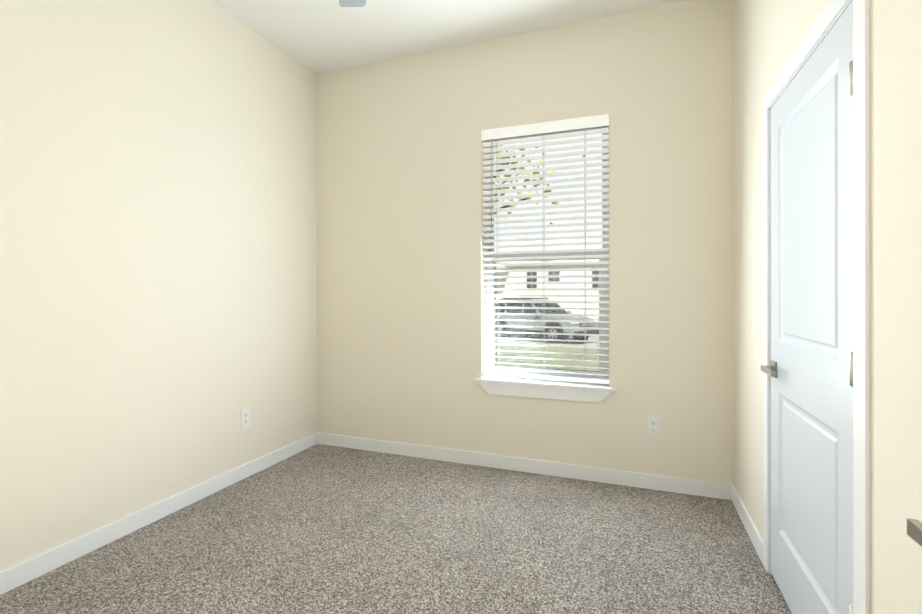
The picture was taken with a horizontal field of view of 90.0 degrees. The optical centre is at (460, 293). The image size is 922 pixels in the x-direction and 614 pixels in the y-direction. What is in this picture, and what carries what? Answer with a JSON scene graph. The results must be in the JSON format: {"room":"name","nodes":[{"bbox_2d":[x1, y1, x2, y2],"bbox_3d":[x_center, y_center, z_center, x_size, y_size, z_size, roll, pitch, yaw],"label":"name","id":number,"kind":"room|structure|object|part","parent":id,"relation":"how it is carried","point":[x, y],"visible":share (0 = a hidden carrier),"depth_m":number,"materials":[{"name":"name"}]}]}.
{"room":"empty bedroom","nodes":[
{"label":"empty bedroom","id":0,"kind":"room"},
{"bbox_2d":[0,0,316,570],"bbox_3d":[-1.785,-0.287,2.375,0.120,3.050,3.427,0,0,20],"label":"wall","id":1,"kind":"structure","parent":0,"point":[158,246],"depth_m":2.46,"materials":[{"name":"beige paint"}]},
{"bbox_2d":[0,433,315,594],"bbox_3d":[-1.728,1.191,2.331,0.015,0.093,3.147,0,0,20],"label":"baseboard","id":2,"kind":"structure","parent":1,"relation":"attached to","point":[23,572],"depth_m":2.39,"materials":[{"name":"white paint"}]},
{"bbox_2d":[241,407,250,428],"bbox_3d":[-1.447,0.838,3.100,0.009,0.128,0.078,0,0,20],"label":"electrical outlet","id":3,"kind":"object","parent":1,"relation":"attached to","point":[245,417],"visible":1,"depth_m":3.10,"materials":[{"name":"white plastic"}]},
{"bbox_2d":[0,444,791,613],"bbox_3d":[-0.161,1.266,0.983,4.130,0.060,4.907,0,0,20],"label":"floor","id":4,"kind":"structure","parent":0,"point":[321,529],"depth_m":2.20,"materials":[{"name":"carpet"}]},
{"bbox_2d":[211,0,687,73],"bbox_3d":[-0.317,-1.873,1.833,3.250,0.120,3.427,0,0,20],"label":"ceiling","id":5,"kind":"structure","parent":0,"point":[319,36],"depth_m":3.08,"materials":[{"name":"white paint"}]},
{"bbox_2d":[339,0,365,6],"bbox_3d":[-0.422,-1.571,1.738,1.294,0.483,1.242,0,0,20],"label":"ceiling fan","id":6,"kind":"object","parent":5,"relation":"hanging from","point":[352,3],"visible":1,"depth_m":2.39,"materials":[{"name":"grey"}]},
{"bbox_2d":[317,0,732,483],"bbox_3d":[0.250,-0.287,3.363,3.250,3.050,0.160,0,0,20],"label":"wall","id":7,"kind":"structure","parent":0,"point":[400,274],"depth_m":3.20,"materials":[{"name":"beige paint"}]},
{"bbox_2d":[316,432,727,499],"bbox_3d":[0.234,1.192,3.275,2.980,0.093,0.015,0,0,20],"label":"baseboard","id":8,"kind":"structure","parent":7,"relation":"attached to","point":[596,474],"depth_m":3.16,"materials":[{"name":"white paint"}]},
{"bbox_2d":[474,114,616,402],"bbox_3d":[0.580,-0.227,3.223,0.967,1.889,0.194,0,0,20],"label":"window unit","id":9,"kind":"structure","parent":7,"relation":"in","point":[568,387],"depth_m":3.19,"materials":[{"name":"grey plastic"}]},
{"bbox_3d":[0.604,-0.294,3.288,0.773,1.652,0.020,0,0,20],"label":"glass","id":10,"kind":"part","parent":9,"relation":"part of","materials":[{"name":"clear glass"}]},
{"bbox_2d":[647,415,660,436],"bbox_3d":[1.218,0.838,2.913,0.078,0.128,0.009,0,0,20],"label":"electrical outlet","id":11,"kind":"object","parent":7,"relation":"attached to","point":[653,425],"visible":1,"depth_m":2.91,"materials":[{"name":"white plastic"}]},
{"bbox_2d":[733,0,921,613],"bbox_3d":[1.151,-0.288,1.288,0.120,3.050,3.427,0,0,20],"label":"wall","id":12,"kind":"structure","parent":0,"point":[769,36],"depth_m":1.13,"materials":[{"name":"beige paint"}]},
{"bbox_2d":[728,484,762,563],"bbox_3d":[1.500,1.191,2.420,0.013,0.093,0.685,0,0,20],"label":"baseboard","id":13,"kind":"structure","parent":12,"relation":"attached to","point":[756,539],"depth_m":2.39,"materials":[{"name":"white paint"}]},
{"bbox_2d":[761,1,852,613],"bbox_3d":[1.209,0.207,1.637,0.085,2.030,0.832,0,0,20],"label":"closet door","id":14,"kind":"structure","parent":12,"relation":"in","point":[809,369],"depth_m":1.55,"materials":[{"name":"white paint"}]},
{"bbox_3d":[1.296,0.322,1.921,0.050,0.066,0.183,0,0,20],"label":"handle","id":15,"kind":"part","parent":14,"relation":"part of","materials":[{"name":"grey metal"}]},
{"bbox_2d":[763,0,869,613],"bbox_3d":[1.273,0.202,1.617,0.120,2.069,0.871,0,0,20],"label":"door frame","id":16,"kind":"structure","parent":12,"relation":"attached to","point":[821,40],"depth_m":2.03,"materials":[{"name":"white paint"}]},
{"bbox_2d":[907,518,921,546],"bbox_3d":[0.552,0.206,0.272,0.135,2.030,0.824,0,0,20],"label":"entry door","id":17,"kind":"structure","parent":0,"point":[914,529],"depth_m":0.62,"materials":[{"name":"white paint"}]},
{"label":"outside","id":18,"kind":"structure","parent":0,"visible":0},
{"bbox_2d":[496,333,598,347],"bbox_3d":[6.718,1.800,17.999,140.000,0.300,8.200,0,0,20],"label":"street","id":19,"kind":"structure","parent":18,"point":[524,342],"depth_m":16.41,"materials":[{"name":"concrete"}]},
{"bbox_2d":[496,298,598,343],"bbox_3d":[2.949,0.978,17.314,1.972,1.604,4.148,0,0,-42],"label":"suv","id":20,"kind":"object","parent":19,"relation":"on","point":[574,324],"depth_m":16.65,"materials":[{"name":"silver metal"}]},
{"bbox_2d":[496,318,607,384],"bbox_3d":[8.715,1.645,23.392,140.000,0.180,130.000,0,0,20],"label":"lawn","id":21,"kind":"structure","parent":18,"point":[532,355],"depth_m":12.13,"materials":[{"name":"green plant"}]},
{"bbox_2d":[494,143,584,228],"bbox_3d":[-0.392,-1.209,8.962,5.362,5.721,4.460,0,0,20],"label":"tree","id":22,"kind":"object","parent":21,"relation":"on","point":[514,187],"depth_m":8.68,"materials":[{"name":"green plant"}]},
{"bbox_2d":[494,238,601,317],"bbox_3d":[8.167,-1.345,36.313,25.200,6.420,11.350,0,0,20],"label":"house","id":23,"kind":"structure","parent":21,"relation":"on","point":[576,292],"depth_m":32.99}
]}

